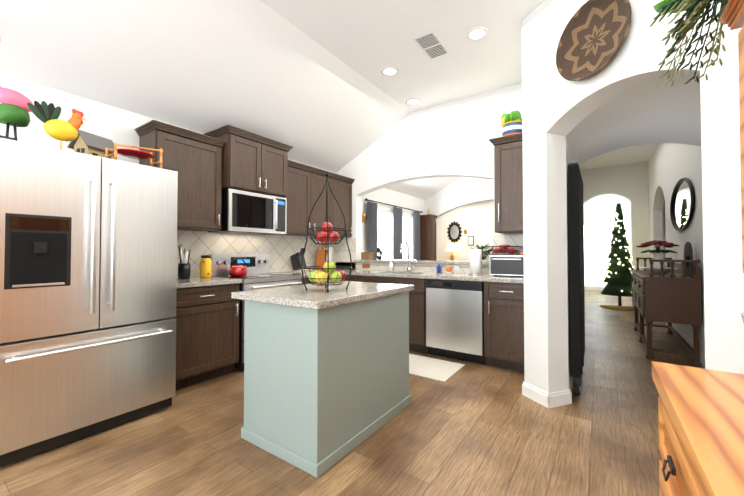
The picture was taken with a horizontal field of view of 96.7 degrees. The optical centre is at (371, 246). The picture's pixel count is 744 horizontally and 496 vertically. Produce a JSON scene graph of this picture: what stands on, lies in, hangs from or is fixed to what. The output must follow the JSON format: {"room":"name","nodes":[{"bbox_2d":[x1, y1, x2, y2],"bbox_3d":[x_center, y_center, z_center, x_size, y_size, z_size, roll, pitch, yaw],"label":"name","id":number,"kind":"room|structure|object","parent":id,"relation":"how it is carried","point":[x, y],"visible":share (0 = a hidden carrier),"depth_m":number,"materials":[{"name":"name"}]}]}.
{"room":"kitchen","nodes":[
{"label":"kitchen","id":0,"kind":"room"},
{"bbox_2d":[0,73,424,271],"bbox_3d":[-1.638,-0.017,3.973,0.160,2.520,10.300,-1,-1,35],"label":"wall","id":1,"kind":"structure","parent":0,"point":[116,125],"depth_m":2.83,"materials":[{"name":"white paint"}]},
{"bbox_2d":[134,120,224,230],"bbox_3d":[-1.841,-0.625,3.200,0.388,0.910,0.662,-1,-1,35],"label":"upper cabinet","id":2,"kind":"object","parent":1,"relation":"attached to","point":[193,159],"visible":0.83,"depth_m":3.13,"materials":[{"name":"wood"}]},
{"bbox_2d":[204,125,292,197],"bbox_3d":[-1.390,-0.904,3.781,0.478,0.612,0.853,-1,-1,35],"label":"upper cabinet","id":3,"kind":"object","parent":1,"relation":"attached to","point":[253,163],"visible":0.83,"depth_m":3.58,"materials":[{"name":"wood"}]},
{"bbox_2d":[207,188,286,234],"bbox_3d":[-1.393,-0.369,3.788,0.452,0.442,0.760,-1,-1,35],"label":"microwave","id":4,"kind":"object","parent":3,"relation":"attached to","point":[246,212],"visible":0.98,"depth_m":3.61,"materials":[{"name":"silver plastic"}]},
{"bbox_2d":[177,230,336,277],"bbox_3d":[-1.397,0.090,4.169,0.012,0.483,2.820,-1,-1,35],"label":"backsplash","id":5,"kind":"structure","parent":1,"relation":"attached to","point":[280,250],"depth_m":4.02,"materials":[{"name":"tile"}]},
{"bbox_2d":[281,160,336,235],"bbox_3d":[-0.945,-0.592,4.536,0.347,0.870,0.958,-1,-1,35],"label":"upper cabinet","id":6,"kind":"object","parent":1,"relation":"attached to","point":[306,183],"depth_m":4.38,"materials":[{"name":"wood"}]},
{"bbox_2d":[337,176,352,236],"bbox_3d":[-0.595,-0.583,5.044,0.347,0.870,0.520,-1,-1,35],"label":"upper cabinet","id":7,"kind":"object","parent":1,"relation":"attached to","point":[344,187],"depth_m":5.01,"materials":[{"name":"wood"}]},
{"bbox_2d":[362,213,365,222],"bbox_3d":[-0.163,-0.503,5.880,0.115,0.160,0.110,-1,-1,35],"label":"sconce","id":8,"kind":"object","parent":1,"relation":"attached to","point":[363,216],"visible":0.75,"depth_m":5.84,"materials":[{"name":"gold metal"}]},
{"bbox_2d":[365,198,422,212],"bbox_3d":[0.512,-0.826,6.878,0.100,0.050,2.290,-1,-1,35],"label":"curtain rod","id":9,"kind":"object","parent":1,"relation":"attached to","point":[366,199],"visible":0.94,"depth_m":6.63,"materials":[{"name":"black metal"}]},
{"bbox_2d":[367,201,376,258],"bbox_3d":[0.001,0.055,6.085,0.058,1.750,0.300,-1,-1,35],"label":"curtain","id":10,"kind":"object","parent":9,"relation":"hanging from","point":[371,226],"visible":0.6,"depth_m":6.09,"materials":[{"name":"grey fabric"}]},
{"bbox_2d":[393,207,402,259],"bbox_3d":[0.528,0.069,6.851,0.058,1.750,0.360,-1,-1,35],"label":"curtain","id":11,"kind":"object","parent":9,"relation":"hanging from","point":[397,229],"visible":0.56,"depth_m":6.85,"materials":[{"name":"grey fabric"}]},
{"bbox_2d":[414,211,419,259],"bbox_3d":[1.028,0.081,7.575,0.058,1.750,0.260,-1,-1,35],"label":"curtain","id":12,"kind":"object","parent":9,"relation":"hanging from","point":[416,235],"visible":0.69,"depth_m":7.53,"materials":[{"name":"grey fabric"}]},
{"bbox_2d":[377,206,413,259],"bbox_3d":[0.396,-0.205,6.947,0.218,1.140,1.720,-1,-1,35],"label":"dining room window","id":13,"kind":"structure","parent":1,"relation":"in","point":[384,230],"depth_m":6.90,"materials":[{"name":"white glass"}]},
{"bbox_2d":[0,0,657,199],"bbox_3d":[1.563,-1.581,4.891,7.500,0.760,15.400,-1,-1,35],"label":"ceiling","id":14,"kind":"structure","parent":0,"point":[309,82],"depth_m":2.95,"materials":[{"name":"white paint"}]},
{"bbox_2d":[381,67,398,76],"bbox_3d":[0.191,-1.881,3.558,0.190,0.006,0.190,-1,-1,35],"label":"recessed light","id":15,"kind":"object","parent":14,"relation":"in","point":[389,71],"visible":1,"depth_m":3.56,"materials":[{"name":"white plastic"}]},
{"bbox_2d":[405,98,419,104],"bbox_3d":[0.527,-1.869,4.274,0.190,0.006,0.190,-1,-1,35],"label":"recessed light","id":16,"kind":"object","parent":14,"relation":"in","point":[412,101],"visible":1,"depth_m":4.26,"materials":[{"name":"white plastic"}]},
{"bbox_2d":[413,30,448,58],"bbox_3d":[0.562,-1.887,3.109,0.200,0.009,0.380,-1,-1,35],"label":"ceiling vent","id":17,"kind":"object","parent":14,"relation":"in","point":[430,44],"visible":1,"depth_m":3.08,"materials":[{"name":"white metal"}]},
{"bbox_2d":[466,27,487,40],"bbox_3d":[0.936,-1.892,2.948,0.190,0.006,0.190,-1,-1,35],"label":"recessed light","id":18,"kind":"object","parent":14,"relation":"in","point":[477,33],"visible":1,"depth_m":2.95,"materials":[{"name":"white plastic"}]},
{"bbox_2d":[0,290,704,495],"bbox_3d":[2.055,1.327,5.291,8.000,0.120,16.700,-1,-1,35],"label":"floor","id":19,"kind":"structure","parent":0,"point":[472,429],"depth_m":2.00,"materials":[{"name":"brown wood"}]},
{"bbox_2d":[0,135,177,466],"bbox_3d":[-2.062,0.315,2.331,0.937,1.800,0.927,-1,-1,35],"label":"fridge","id":20,"kind":"object","parent":19,"relation":"on","point":[88,265],"visible":1,"depth_m":2.02,"materials":[{"name":"silver metal"}]},
{"bbox_2d":[0,40,32,140],"bbox_3d":[-2.320,-1.004,2.066,0.164,0.828,0.303,-1,-1,35],"label":"flamingo","id":21,"kind":"object","parent":20,"relation":"on","point":[14,110],"visible":0.83,"depth_m":2.08,"materials":[{"name":"pink plastic"}]},
{"bbox_2d":[27,101,86,148],"bbox_3d":[-2.019,-0.753,2.129,0.088,0.327,0.286,-1,-1,35],"label":"rooster","id":22,"kind":"object","parent":20,"relation":"on","point":[55,127],"visible":1,"depth_m":2.11,"materials":[{"name":"yellow plastic"}]},
{"bbox_2d":[67,129,113,158],"bbox_3d":[-2.145,-0.724,2.561,0.202,0.284,0.250,0,-1,15],"label":"birdhouse","id":23,"kind":"object","parent":20,"relation":"on","point":[83,142],"visible":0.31,"depth_m":2.48,"materials":[{"name":"beige paint"}]},
{"bbox_2d":[105,143,162,167],"bbox_3d":[-1.840,-0.682,2.563,0.270,0.200,0.322,-1,-1,35],"label":"tray","id":24,"kind":"object","parent":20,"relation":"on","point":[134,154],"visible":0.9,"depth_m":2.51,"materials":[{"name":"brown wood"}]},
{"bbox_2d":[172,282,241,390],"bbox_3d":[-1.731,0.792,3.105,0.615,0.874,0.700,-1,-1,35],"label":"base cabinet","id":25,"kind":"object","parent":19,"relation":"on","point":[207,328],"depth_m":2.95,"materials":[{"name":"wood"}]},
{"bbox_2d":[176,278,241,289],"bbox_3d":[-1.725,0.333,3.110,0.641,0.040,0.705,-1,-1,35],"label":"countertop","id":26,"kind":"structure","parent":25,"relation":"on","point":[182,284],"depth_m":3.04,"materials":[{"name":"grey stone"}]},
{"bbox_2d":[178,245,190,278],"bbox_3d":[-1.821,0.149,3.210,0.111,0.331,0.110,-1,-1,35],"label":"utensil crock","id":27,"kind":"object","parent":26,"relation":"on","point":[184,269],"visible":1,"depth_m":3.18,"materials":[{"name":"black ceramic"}]},
{"bbox_2d":[199,255,212,277],"bbox_3d":[-1.714,0.203,3.414,0.126,0.230,0.129,-1,-1,35],"label":"pasta jar","id":28,"kind":"object","parent":26,"relation":"on","point":[205,263],"visible":1,"depth_m":3.37,"materials":[{"name":"yellow glass"}]},
{"bbox_2d":[208,254,301,370],"bbox_3d":[-1.271,0.661,3.686,0.717,1.155,0.760,-1,-1,35],"label":"range","id":29,"kind":"object","parent":19,"relation":"on","point":[258,275],"visible":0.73,"depth_m":3.60,"materials":[{"name":"silver metal"}]},
{"bbox_2d":[228,258,246,275],"bbox_3d":[-1.446,0.221,3.596,0.230,0.192,0.190,-1,-1,35],"label":"kettle","id":30,"kind":"object","parent":29,"relation":"on","point":[237,270],"visible":1,"depth_m":3.54,"materials":[{"name":"red metal"}]},
{"bbox_2d":[301,278,330,284],"bbox_3d":[-0.894,0.813,4.319,0.615,0.874,0.703,-1,-1,35],"label":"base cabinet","id":31,"kind":"object","parent":19,"relation":"on","point":[306,281],"depth_m":3.95,"materials":[{"name":"wood"}]},
{"bbox_2d":[272,270,313,277],"bbox_3d":[-0.889,0.354,4.322,0.641,0.040,0.709,-1,-1,35],"label":"countertop","id":32,"kind":"structure","parent":31,"relation":"on","point":[307,271],"depth_m":4.24,"materials":[{"name":"grey stone"}]},
{"bbox_2d":[290,248,306,269],"bbox_3d":[-0.995,0.172,4.462,0.219,0.302,0.100,-1,-1,35],"label":"knife block","id":33,"kind":"object","parent":32,"relation":"on","point":[296,259],"visible":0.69,"depth_m":4.42,"materials":[{"name":"black plastic"}]},
{"bbox_2d":[231,281,413,477],"bbox_3d":[-0.290,0.758,2.368,0.765,0.915,1.090,-1,-1,35],"label":"kitchen island","id":34,"kind":"object","parent":19,"relation":"on","point":[326,381],"visible":0.98,"depth_m":1.96,"materials":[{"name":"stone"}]},
{"bbox_2d":[301,173,351,292],"bbox_3d":[-0.305,-0.102,2.242,0.343,0.796,0.343,-1,-1,35],"label":"fruit stand","id":35,"kind":"object","parent":34,"relation":"on","point":[326,234],"visible":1,"depth_m":2.19,"materials":[{"name":"black metal"}]},
{"bbox_2d":[347,277,362,281],"bbox_3d":[-0.084,0.818,4.593,0.358,0.874,0.620,-1,-1,35],"label":"base cabinet","id":36,"kind":"object","parent":19,"relation":"on","point":[357,279],"depth_m":4.31,"materials":[{"name":"wood"}]},
{"bbox_2d":[363,277,429,353],"bbox_3d":[0.365,0.813,4.284,1.003,0.874,0.620,-1,-1,35],"label":"base cabinet","id":37,"kind":"object","parent":19,"relation":"on","point":[417,297],"depth_m":3.83,"materials":[{"name":"wood"}]},
{"bbox_2d":[420,208,436,259],"bbox_3d":[1.333,0.201,7.831,0.330,2.220,0.310,-1,-1,35],"label":"armoire","id":38,"kind":"object","parent":19,"relation":"on","point":[428,236],"visible":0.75,"depth_m":7.73,"materials":[{"name":"brown wood"}]},
{"bbox_2d":[409,354,464,381],"bbox_3d":[0.313,1.230,3.548,1.210,0.010,0.550,-1,-1,35],"label":"rug","id":39,"kind":"object","parent":19,"relation":"on","point":[434,369],"visible":0.5,"depth_m":3.34,"materials":[{"name":"beige fabric"}]},
{"bbox_2d":[426,279,485,364],"bbox_3d":[1.043,0.807,3.813,0.630,0.868,0.617,-1,-1,35],"label":"dishwasher","id":40,"kind":"object","parent":19,"relation":"on","point":[454,319],"visible":0.77,"depth_m":3.55,"materials":[{"name":"silver metal"}]},
{"bbox_2d":[483,281,523,371],"bbox_3d":[1.503,0.799,3.500,0.462,0.874,0.620,-1,-1,35],"label":"base cabinet","id":41,"kind":"object","parent":19,"relation":"on","point":[504,321],"depth_m":3.28,"materials":[{"name":"wood"}]},
{"bbox_2d":[319,269,523,284],"bbox_3d":[0.460,0.352,4.216,2.983,0.040,0.640,-1,-1,35],"label":"countertop","id":42,"kind":"structure","parent":41,"relation":"on","point":[507,280],"depth_m":3.73,"materials":[{"name":"grey stone"}]},
{"bbox_2d":[314,244,332,269],"bbox_3d":[-0.717,0.152,4.981,0.137,0.385,0.370,-1,-1,35],"label":"cutting boards","id":43,"kind":"object","parent":42,"relation":"on","point":[320,258],"visible":0.67,"depth_m":4.89,"materials":[{"name":"brown wood"}]},
{"bbox_2d":[388,259,392,270],"bbox_3d":[0.262,0.256,4.610,0.068,0.165,0.075,-1,-1,35],"label":"soap dispenser","id":44,"kind":"object","parent":42,"relation":"on","point":[390,264],"visible":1,"depth_m":4.59,"materials":[{"name":"white ceramic"}]},
{"bbox_2d":[400,241,413,271],"bbox_3d":[0.460,0.129,4.337,0.108,0.410,0.256,-1,-1,35],"label":"faucet","id":45,"kind":"object","parent":42,"relation":"on","point":[408,269],"visible":1,"depth_m":4.41,"materials":[{"name":"silver metal"}]},
{"bbox_2d":[436,264,440,272],"bbox_3d":[0.848,0.277,4.210,0.054,0.110,0.054,-1,-1,35],"label":"bottle","id":46,"kind":"object","parent":42,"relation":"on","point":[438,268],"visible":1,"depth_m":4.19,"materials":[{"name":"blue"}]},
{"bbox_2d":[444,267,452,272],"bbox_3d":[0.958,0.290,4.122,0.120,0.081,0.120,-1,-1,35],"label":"dish","id":47,"kind":"object","parent":42,"relation":"on","point":[448,269],"visible":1,"depth_m":4.09,"materials":[{"name":"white ceramic"}]},
{"bbox_2d":[469,245,481,274],"bbox_3d":[1.194,0.151,3.815,0.150,0.347,0.150,-1,-1,35],"label":"paper towel","id":48,"kind":"object","parent":42,"relation":"on","point":[475,261],"visible":1,"depth_m":3.76,"materials":[{"name":"white paper"}]},
{"bbox_2d":[490,255,523,275],"bbox_3d":[1.548,0.208,3.596,0.450,0.225,0.357,-1,-1,35],"label":"toaster oven","id":49,"kind":"object","parent":42,"relation":"on","point":[510,265],"visible":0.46,"depth_m":3.50,"materials":[{"name":"metal"}]},
{"bbox_2d":[486,244,522,254],"bbox_3d":[1.475,0.035,3.660,0.334,0.116,0.294,-1,-1,35],"label":"wire basket","id":50,"kind":"object","parent":49,"relation":"on","point":[504,249],"visible":0.98,"depth_m":3.61,"materials":[{"name":"black metal"}]},
{"bbox_2d":[568,162,584,394],"bbox_3d":[1.834,0.285,2.950,0.072,1.879,0.895,-1,-1,35],"label":"panel","id":51,"kind":"object","parent":19,"relation":"on","point":[576,268],"visible":1,"depth_m":2.59,"materials":[{"name":"black"}]},
{"bbox_2d":[599,203,634,310],"bbox_3d":[5.238,0.191,7.004,0.720,2.210,0.720,-1,-1,35],"label":"tree","id":52,"kind":"object","parent":19,"relation":"on","point":[618,277],"visible":0.96,"depth_m":6.88,"materials":[{"name":"green plastic"}]},
{"bbox_2d":[631,242,701,365],"bbox_3d":[3.660,0.603,4.222,0.482,1.290,1.700,-1,-1,35],"label":"sideboard","id":53,"kind":"object","parent":19,"relation":"on","point":[671,296],"visible":0.96,"depth_m":3.57,"materials":[{"name":"brown wood"}]},
{"bbox_2d":[636,240,679,273],"bbox_3d":[3.612,0.131,4.188,0.416,0.421,0.393,-1,-1,35],"label":"potted plant","id":54,"kind":"object","parent":53,"relation":"on","point":[658,255],"visible":0.96,"depth_m":4.14,"materials":[{"name":"red plant"}]},
{"bbox_2d":[652,0,743,495],"bbox_3d":[0.584,0.265,0.202,0.507,1.825,1.595,-1,-1,35],"label":"hutch","id":55,"kind":"object","parent":19,"relation":"on","point":[701,427],"visible":1,"depth_m":0.72,"materials":[{"name":"brown wood"}]},
{"bbox_2d":[650,0,728,86],"bbox_3d":[0.718,-0.674,0.471,0.417,0.320,1.371,-1,-1,35],"label":"garland","id":56,"kind":"object","parent":55,"relation":"on","point":[694,10],"visible":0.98,"depth_m":0.95,"materials":[{"name":"green plant"}]},
{"bbox_3d":[2.677,0.947,9.901,2.100,0.800,0.385,-1,-1,35],"label":"console table","id":57,"kind":"object","parent":19,"relation":"on","visible":0},
{"bbox_2d":[446,243,458,260],"bbox_3d":[2.439,0.224,10.062,0.400,0.650,0.400,-1,-1,35],"label":"lamp","id":58,"kind":"object","parent":57,"relation":"on","point":[452,247],"visible":0.75,"depth_m":9.95,"materials":[{"name":"white fabric"}]},
{"bbox_2d":[471,244,491,260],"bbox_3d":[3.206,0.224,9.427,0.732,0.628,0.523,-1,-1,35],"label":"plant","id":59,"kind":"object","parent":57,"relation":"on","point":[484,251],"visible":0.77,"depth_m":9.39,"materials":[{"name":"green plant"}]},
{"bbox_2d":[336,83,521,271],"bbox_3d":[0.691,-0.321,4.565,3.010,3.150,0.150,-1,-1,35],"label":"wall","id":60,"kind":"structure","parent":0,"point":[450,139],"depth_m":4.38,"materials":[{"name":"white paint"}]},
{"bbox_2d":[354,259,489,264],"bbox_3d":[0.662,0.213,4.610,2.052,0.040,0.315,-1,-1,35],"label":"bar","id":61,"kind":"object","parent":60,"relation":"on","point":[426,262],"visible":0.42,"depth_m":4.47,"materials":[{"name":"stone"}]},
{"bbox_2d":[361,252,373,259],"bbox_3d":[-0.070,0.143,5.100,0.140,0.113,0.140,-1,-1,35],"label":"basket","id":62,"kind":"object","parent":61,"relation":"on","point":[367,255],"visible":1,"depth_m":5.05,"materials":[{"name":"wicker"}]},
{"bbox_2d":[377,247,382,259],"bbox_3d":[0.115,0.099,4.961,0.089,0.197,0.091,-1,-1,35],"label":"potted plant","id":63,"kind":"object","parent":61,"relation":"on","point":[378,252],"visible":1,"depth_m":4.94,"materials":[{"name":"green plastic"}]},
{"bbox_2d":[337,233,522,273],"bbox_3d":[0.640,0.096,4.492,3.000,0.483,0.016,-1,-1,35],"label":"backsplash","id":64,"kind":"structure","parent":60,"relation":"attached to","point":[343,256],"depth_m":4.53,"materials":[{"name":"tile"}]},
{"bbox_2d":[489,133,522,233],"bbox_3d":[1.575,-0.662,3.632,0.462,1.020,0.388,-1,-1,35],"label":"upper cabinet","id":65,"kind":"object","parent":60,"relation":"attached to","point":[508,170],"visible":0.56,"depth_m":3.53,"materials":[{"name":"wood"}]},
{"bbox_2d":[501,110,521,136],"bbox_3d":[1.566,-1.335,3.679,0.250,0.324,0.253,-1,-1,35],"label":"planter pot","id":66,"kind":"object","parent":65,"relation":"on","point":[511,122],"visible":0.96,"depth_m":3.61,"materials":[{"name":"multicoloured ceramic"}]},
{"bbox_2d":[405,177,492,259],"bbox_3d":[1.875,-0.290,7.781,4.710,3.200,0.150,-1,-1,35],"label":"wall","id":67,"kind":"structure","parent":0,"point":[461,192],"depth_m":7.63,"materials":[{"name":"white paint"}]},
{"bbox_2d":[437,200,493,260],"bbox_3d":[3.352,-0.255,9.800,4.850,3.200,0.150,-1,-1,35],"label":"wall","id":68,"kind":"structure","parent":0,"point":[476,220],"depth_m":10.01,"materials":[{"name":"white paint"}]},
{"bbox_2d":[447,221,461,242],"bbox_3d":[2.555,-0.447,10.242,0.487,0.670,0.060,-1,-1,35],"label":"oval mirror","id":69,"kind":"object","parent":68,"relation":"attached to","point":[454,231],"visible":1,"depth_m":10.23,"materials":[{"name":"black metal"}]},
{"bbox_2d":[464,230,473,244],"bbox_3d":[2.930,-0.272,9.981,0.290,0.480,0.026,-1,-1,35],"label":"picture frames","id":70,"kind":"object","parent":68,"relation":"attached to","point":[470,240],"visible":0.93,"depth_m":9.94,"materials":[{"name":"black metal"}]},
{"bbox_2d":[522,1,573,392],"bbox_3d":[1.700,-0.351,3.120,0.312,3.160,1.385,-1,-1,35],"label":"wall","id":71,"kind":"structure","parent":0,"point":[547,158],"depth_m":2.59,"materials":[{"name":"white paint"}]},
{"bbox_2d":[522,382,571,407],"bbox_3d":[1.353,1.167,2.589,0.351,0.105,0.199,-1,-1,35],"label":"baseboard","id":72,"kind":"structure","parent":71,"relation":"attached to","point":[550,400],"depth_m":2.55,"materials":[{"name":"white wood"}]},
{"bbox_2d":[580,162,665,284],"bbox_3d":[5.569,-0.276,7.422,1.800,3.160,0.150,-1,-1,35],"label":"wall","id":73,"kind":"structure","parent":0,"point":[606,190],"depth_m":7.26,"materials":[{"name":"white paint"}]},
{"bbox_2d":[584,221,612,290],"bbox_3d":[6.958,0.292,10.221,0.800,2.120,0.048,-1,-1,35],"label":"window","id":74,"kind":"structure","parent":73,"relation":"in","point":[597,240],"depth_m":10.22,"materials":[{"name":"white glass"}]},
{"bbox_2d":[566,76,700,164],"bbox_3d":[2.162,-1.406,2.575,1.088,1.070,1.729,-1,-1,35],"label":"wall","id":75,"kind":"structure","parent":0,"point":[657,112],"depth_m":2.60,"materials":[{"name":"white paint"}]},
{"bbox_2d":[545,0,743,373],"bbox_3d":[1.640,-0.371,1.991,0.207,3.160,1.220,0,-1,-20],"label":"wall","id":76,"kind":"structure","parent":0,"point":[637,58],"depth_m":1.63,"materials":[{"name":"white paint"}]},
{"bbox_2d":[556,0,631,80],"bbox_3d":[1.440,-1.353,2.159,0.060,0.504,0.504,0,-1,-20],"label":"art","id":77,"kind":"object","parent":76,"relation":"attached to","point":[593,37],"visible":1,"depth_m":2.18},
{"bbox_2d":[648,143,704,355],"bbox_3d":[4.085,-0.332,4.255,0.150,3.160,7.350,-1,-1,35],"label":"wall","id":78,"kind":"structure","parent":0,"point":[670,165],"depth_m":4.36,"materials":[{"name":"white paint"}]},
{"bbox_2d":[670,178,694,231],"bbox_3d":[3.934,-0.522,4.210,0.036,0.666,1.356,-1,-1,35],"label":"mirror","id":79,"kind":"object","parent":78,"relation":"attached to","point":[682,204],"visible":1,"depth_m":4.16,"materials":[{"name":"black metal"}]},
{"bbox_2d":[666,322,704,367],"bbox_3d":[3.435,1.182,3.431,0.014,0.105,4.628,-1,-1,35],"label":"baseboard","id":80,"kind":"structure","parent":78,"relation":"attached to","point":[702,358],"depth_m":3.87,"materials":[{"name":"white"}]}
]}

